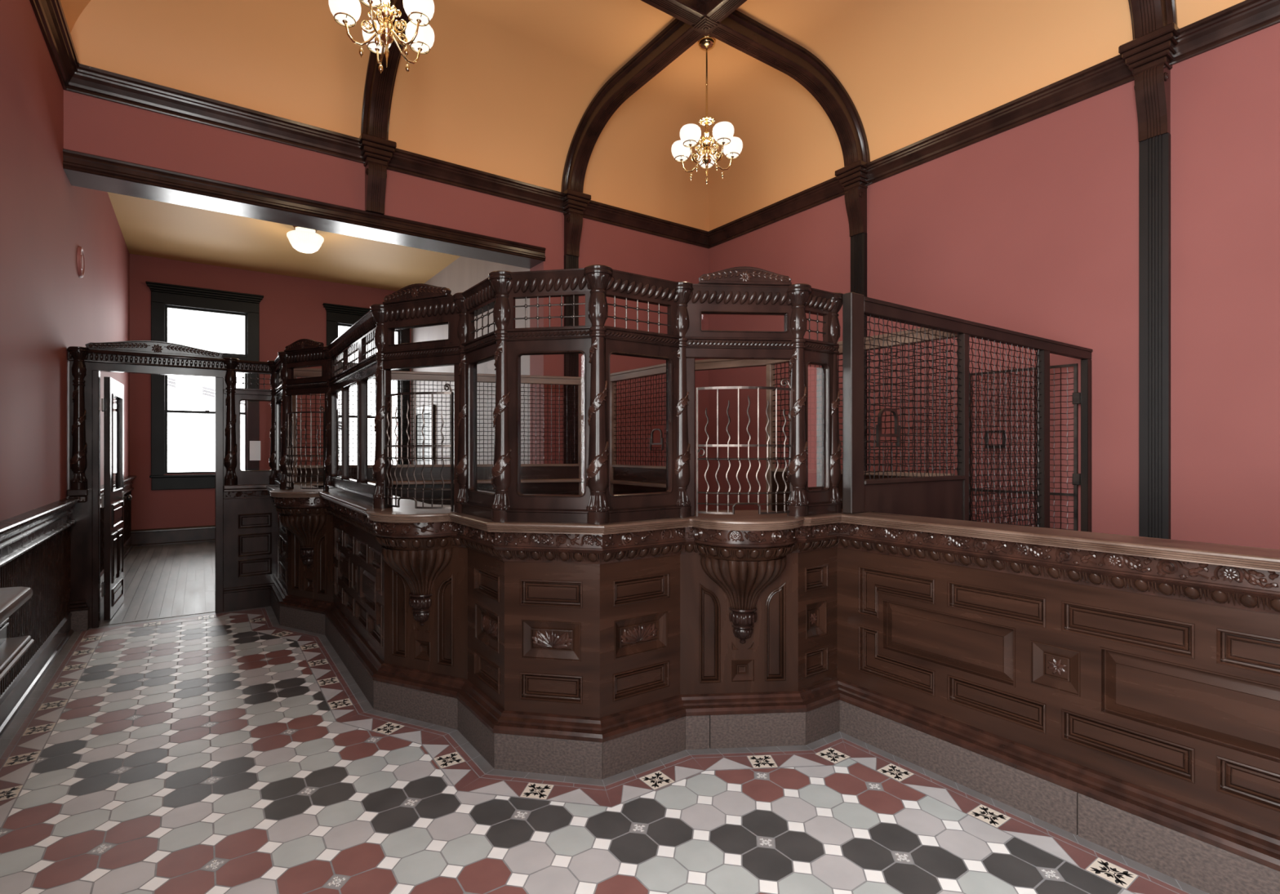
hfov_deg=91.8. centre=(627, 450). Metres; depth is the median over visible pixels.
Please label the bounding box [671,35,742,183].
chandelier
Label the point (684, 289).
carved column
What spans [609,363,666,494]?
partition
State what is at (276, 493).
shelf
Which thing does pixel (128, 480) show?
trim
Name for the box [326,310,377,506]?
screen panel
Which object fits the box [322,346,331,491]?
carved column
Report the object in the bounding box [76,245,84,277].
wall plaque
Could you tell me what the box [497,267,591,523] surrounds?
screen panel
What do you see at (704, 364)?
trim
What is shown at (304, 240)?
ceiling lamp
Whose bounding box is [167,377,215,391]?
overhead cable
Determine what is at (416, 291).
carved crest
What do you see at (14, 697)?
baseboard
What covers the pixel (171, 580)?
floor
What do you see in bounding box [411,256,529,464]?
wall
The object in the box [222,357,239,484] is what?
carved column
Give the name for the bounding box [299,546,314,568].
pendant
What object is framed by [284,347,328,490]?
window
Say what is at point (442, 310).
window
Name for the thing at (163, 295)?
window
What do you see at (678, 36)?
trim
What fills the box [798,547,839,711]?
counter panel
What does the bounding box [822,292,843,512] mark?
carved column
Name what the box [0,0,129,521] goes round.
wall
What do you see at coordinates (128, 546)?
baseboard
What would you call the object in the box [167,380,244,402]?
overhead cable
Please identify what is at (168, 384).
overhead cable
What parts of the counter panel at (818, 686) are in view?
raised panel, raised panel, carved panel, moulding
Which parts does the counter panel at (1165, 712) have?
raised panel, raised panel, raised panel, raised panel, raised panel, carved panel, moulding, raised panel, raised panel, raised panel, raised panel, raised panel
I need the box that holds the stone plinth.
[271,590,1279,893]
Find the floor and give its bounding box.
[99,541,215,626]
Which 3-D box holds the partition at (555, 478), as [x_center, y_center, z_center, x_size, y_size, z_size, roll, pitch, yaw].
[-1.894,0.319,6.468,2.938,2.262,0.205,0,0,-16]
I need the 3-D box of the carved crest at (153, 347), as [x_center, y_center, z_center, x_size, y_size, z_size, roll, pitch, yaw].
[-4.005,-0.870,5.281,0.930,0.115,0.046,0,0,-35]
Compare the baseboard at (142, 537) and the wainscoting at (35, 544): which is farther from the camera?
the baseboard at (142, 537)
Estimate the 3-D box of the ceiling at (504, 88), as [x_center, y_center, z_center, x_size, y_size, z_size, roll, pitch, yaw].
[0.604,-3.415,3.477,6.684,0.870,7.840,0,0,-35]
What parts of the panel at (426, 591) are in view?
arched panel, moulding, arched panel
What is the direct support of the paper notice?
attached to the door frame
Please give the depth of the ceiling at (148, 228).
9.08 m
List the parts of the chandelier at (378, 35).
globe, arm, globe, globe, arm, arm, arm, arm, globe, globe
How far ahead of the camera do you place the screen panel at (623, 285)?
2.91 m
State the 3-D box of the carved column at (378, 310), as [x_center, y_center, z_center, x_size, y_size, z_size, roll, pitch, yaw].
[-1.381,-0.243,3.502,0.132,1.136,0.132,0,0,-44]
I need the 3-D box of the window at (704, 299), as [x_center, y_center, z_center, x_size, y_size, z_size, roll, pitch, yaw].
[0.561,-0.241,3.044,0.626,1.131,0.163,0,0,-5]
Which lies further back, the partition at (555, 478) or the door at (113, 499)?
the partition at (555, 478)
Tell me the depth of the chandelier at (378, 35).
4.03 m
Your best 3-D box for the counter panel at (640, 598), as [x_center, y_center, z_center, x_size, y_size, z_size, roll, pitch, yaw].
[0.065,0.893,2.903,0.498,0.777,0.113,0,0,-35]
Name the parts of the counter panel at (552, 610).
moulding, carved panel, raised panel, raised panel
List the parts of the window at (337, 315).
sash, transom sash, sash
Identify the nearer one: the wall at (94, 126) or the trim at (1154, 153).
the trim at (1154, 153)
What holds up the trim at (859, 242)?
attached to the wall at (1031, 228)
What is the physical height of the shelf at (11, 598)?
0.257 m
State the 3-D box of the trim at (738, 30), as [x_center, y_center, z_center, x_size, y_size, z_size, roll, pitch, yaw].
[-0.263,-3.430,4.734,6.744,0.900,0.250,0,0,-35]
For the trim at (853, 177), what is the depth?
6.53 m
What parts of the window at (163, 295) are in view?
sash, transom sash, sash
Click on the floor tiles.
(233, 752)
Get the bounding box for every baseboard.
[0,611,74,737]
[100,535,133,593]
[130,524,215,546]
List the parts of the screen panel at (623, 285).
gadrooned cornice, frame, lattice frame, rope rail, rail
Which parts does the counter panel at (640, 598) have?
raised panel, raised panel, carved panel, moulding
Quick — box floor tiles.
[0,606,1208,893]
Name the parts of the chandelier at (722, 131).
globe, globe, arm, arm, stem, globe, arm, arm, globe, globe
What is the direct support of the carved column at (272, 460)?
on the countertop at (744, 535)
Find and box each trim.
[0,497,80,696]
[29,0,1279,248]
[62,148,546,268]
[100,475,136,572]
[358,133,396,214]
[360,0,411,139]
[560,0,746,192]
[562,188,591,257]
[564,254,578,463]
[640,0,870,166]
[691,8,719,35]
[694,359,766,370]
[835,160,868,236]
[850,232,866,471]
[1118,22,1179,142]
[1128,0,1177,39]
[1138,133,1170,539]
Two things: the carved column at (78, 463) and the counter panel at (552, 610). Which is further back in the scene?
the carved column at (78, 463)
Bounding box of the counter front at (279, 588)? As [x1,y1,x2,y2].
[270,512,288,604]
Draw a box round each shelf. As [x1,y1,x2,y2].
[0,586,34,680]
[269,488,324,497]
[366,506,456,523]
[686,514,804,530]
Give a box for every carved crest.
[84,340,222,358]
[284,338,324,351]
[382,283,452,304]
[697,266,791,285]
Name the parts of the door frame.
block moulding, post, beaded cornice, post, lattice frame, panel, raised panel, raised panel, raised panel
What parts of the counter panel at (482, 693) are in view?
moulding, raised panel, raised panel, carved panel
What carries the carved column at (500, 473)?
on the countertop at (744, 535)
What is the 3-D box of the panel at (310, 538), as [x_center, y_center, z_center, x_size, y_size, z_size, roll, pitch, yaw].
[-2.612,0.893,4.977,0.594,0.777,0.279,0,0,28]
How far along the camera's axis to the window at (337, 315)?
11.08 m
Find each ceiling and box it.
[60,0,1244,231]
[107,191,459,291]
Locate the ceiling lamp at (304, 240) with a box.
[286,225,324,253]
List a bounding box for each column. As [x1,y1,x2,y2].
[67,346,89,488]
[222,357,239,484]
[267,360,276,484]
[272,355,283,488]
[277,351,293,488]
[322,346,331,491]
[370,303,392,508]
[453,292,475,512]
[488,270,512,521]
[583,264,613,524]
[674,281,693,517]
[786,283,811,516]
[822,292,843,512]
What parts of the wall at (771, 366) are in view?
post, rail, sill rail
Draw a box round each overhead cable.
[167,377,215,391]
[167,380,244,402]
[167,383,244,405]
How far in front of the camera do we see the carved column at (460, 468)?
3.21 m
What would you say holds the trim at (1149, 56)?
attached to the wall at (1031, 228)
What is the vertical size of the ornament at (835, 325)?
0.166 m
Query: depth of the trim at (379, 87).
5.83 m
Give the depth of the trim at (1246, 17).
5.46 m
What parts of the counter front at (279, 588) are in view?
moulding, raised panel, raised panel, carved panel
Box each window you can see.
[145,280,263,489]
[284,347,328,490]
[322,302,409,464]
[380,295,475,511]
[684,283,794,516]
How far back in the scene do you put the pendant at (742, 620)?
3.04 m
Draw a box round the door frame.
[66,347,278,631]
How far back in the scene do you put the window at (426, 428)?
10.76 m
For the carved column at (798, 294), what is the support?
on the countertop at (744, 535)
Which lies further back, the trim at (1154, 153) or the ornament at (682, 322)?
the trim at (1154, 153)
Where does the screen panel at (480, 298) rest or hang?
on the countertop at (744, 535)
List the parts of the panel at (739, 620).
arched panel, moulding, arched panel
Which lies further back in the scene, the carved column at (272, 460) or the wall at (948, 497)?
the carved column at (272, 460)
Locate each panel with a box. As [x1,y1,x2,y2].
[279,514,333,613]
[324,515,384,679]
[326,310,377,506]
[372,545,467,697]
[456,548,504,732]
[460,276,496,519]
[493,560,602,742]
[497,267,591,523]
[600,554,686,742]
[603,269,684,522]
[680,552,806,715]
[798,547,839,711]
[804,287,839,515]
[836,547,1279,871]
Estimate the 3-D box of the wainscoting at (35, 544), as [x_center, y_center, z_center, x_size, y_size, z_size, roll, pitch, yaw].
[-2.886,0.839,2.726,0.086,0.922,5.465,0,0,-35]
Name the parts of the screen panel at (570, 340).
rope rail, rail, frame, lattice frame, gadrooned cornice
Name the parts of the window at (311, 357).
grille frame, cross rod, rope rail, gadrooned cornice, transom frame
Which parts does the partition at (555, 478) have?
post, sill rail, rail, post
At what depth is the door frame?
5.52 m
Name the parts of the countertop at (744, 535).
shelf egg moulding, egg moulding, egg moulding, shelf egg moulding, egg moulding, egg moulding, egg moulding, egg moulding, egg moulding, shelf egg moulding, egg moulding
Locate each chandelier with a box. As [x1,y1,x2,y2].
[328,0,434,73]
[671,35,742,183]
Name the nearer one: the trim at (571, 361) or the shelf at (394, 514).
the shelf at (394, 514)
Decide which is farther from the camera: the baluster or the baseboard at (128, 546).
the baseboard at (128, 546)
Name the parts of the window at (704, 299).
transom frame, rope rail, gadrooned cornice, grille frame, cross rod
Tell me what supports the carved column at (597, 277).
on the countertop at (744, 535)
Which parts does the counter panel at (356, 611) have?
raised panel, raised panel, raised panel, raised panel, raised panel, moulding, carved panel, raised panel, raised panel, raised panel, raised panel, raised panel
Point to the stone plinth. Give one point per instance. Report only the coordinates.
(1207, 868)
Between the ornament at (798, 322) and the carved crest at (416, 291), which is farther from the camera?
the carved crest at (416, 291)
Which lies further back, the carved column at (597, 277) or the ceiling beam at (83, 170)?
the ceiling beam at (83, 170)
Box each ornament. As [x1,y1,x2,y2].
[675,302,689,336]
[790,304,807,337]
[822,312,840,343]
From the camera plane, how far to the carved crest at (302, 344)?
4.98 m
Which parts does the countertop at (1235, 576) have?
egg moulding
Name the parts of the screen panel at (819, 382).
glass pane, lattice frame, frame, gadrooned cornice, rope rail, rail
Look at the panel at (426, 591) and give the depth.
3.34 m
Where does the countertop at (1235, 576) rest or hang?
on the counter panel at (1165, 712)
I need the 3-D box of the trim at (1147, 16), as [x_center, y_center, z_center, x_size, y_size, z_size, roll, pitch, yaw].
[1.151,-3.430,2.682,6.744,0.900,0.250,0,0,-35]
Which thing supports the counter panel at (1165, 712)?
on the floor tiles
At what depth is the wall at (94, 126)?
6.65 m
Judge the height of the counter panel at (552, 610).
0.777 m
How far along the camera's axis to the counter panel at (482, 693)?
3.05 m
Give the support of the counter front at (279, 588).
on the floor tiles
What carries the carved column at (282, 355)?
on the countertop at (744, 535)
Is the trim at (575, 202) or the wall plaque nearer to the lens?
the wall plaque
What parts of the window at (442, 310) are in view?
cross rod, grille frame, rope rail, transom frame, gadrooned cornice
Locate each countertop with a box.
[266,484,841,564]
[837,509,1279,614]
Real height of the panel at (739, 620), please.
0.777 m
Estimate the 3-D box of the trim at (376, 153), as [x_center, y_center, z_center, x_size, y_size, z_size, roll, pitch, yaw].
[-2.431,-2.658,6.011,0.320,0.664,0.222,0,0,-35]
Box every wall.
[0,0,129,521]
[63,89,708,510]
[129,253,411,529]
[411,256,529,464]
[708,22,1279,549]
[765,327,957,511]
[842,292,1093,532]
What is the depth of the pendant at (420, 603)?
3.35 m
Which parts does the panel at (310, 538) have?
arched panel, moulding, arched panel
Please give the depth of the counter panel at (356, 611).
4.04 m
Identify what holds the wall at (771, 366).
on the floor
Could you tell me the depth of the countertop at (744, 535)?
2.93 m
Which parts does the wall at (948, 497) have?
post, sill rail, post, rail, lock frame, door, door frame, post, post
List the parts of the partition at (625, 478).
post, rail, sill rail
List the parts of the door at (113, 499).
panel, knob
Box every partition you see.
[292,368,583,505]
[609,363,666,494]
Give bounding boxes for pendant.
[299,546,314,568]
[408,592,431,626]
[728,607,756,644]
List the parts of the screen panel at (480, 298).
rail, rope rail, gadrooned cornice, lattice frame, frame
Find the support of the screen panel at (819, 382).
on the countertop at (744, 535)
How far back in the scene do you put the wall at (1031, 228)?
4.89 m
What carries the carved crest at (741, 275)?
on the window at (704, 299)
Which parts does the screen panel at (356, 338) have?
glass pane, rail, rope rail, gadrooned cornice, lattice frame, frame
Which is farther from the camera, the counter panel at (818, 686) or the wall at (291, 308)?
the wall at (291, 308)
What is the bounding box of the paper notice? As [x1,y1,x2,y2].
[249,440,260,460]
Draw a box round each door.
[101,376,132,620]
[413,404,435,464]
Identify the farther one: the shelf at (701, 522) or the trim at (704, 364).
the trim at (704, 364)

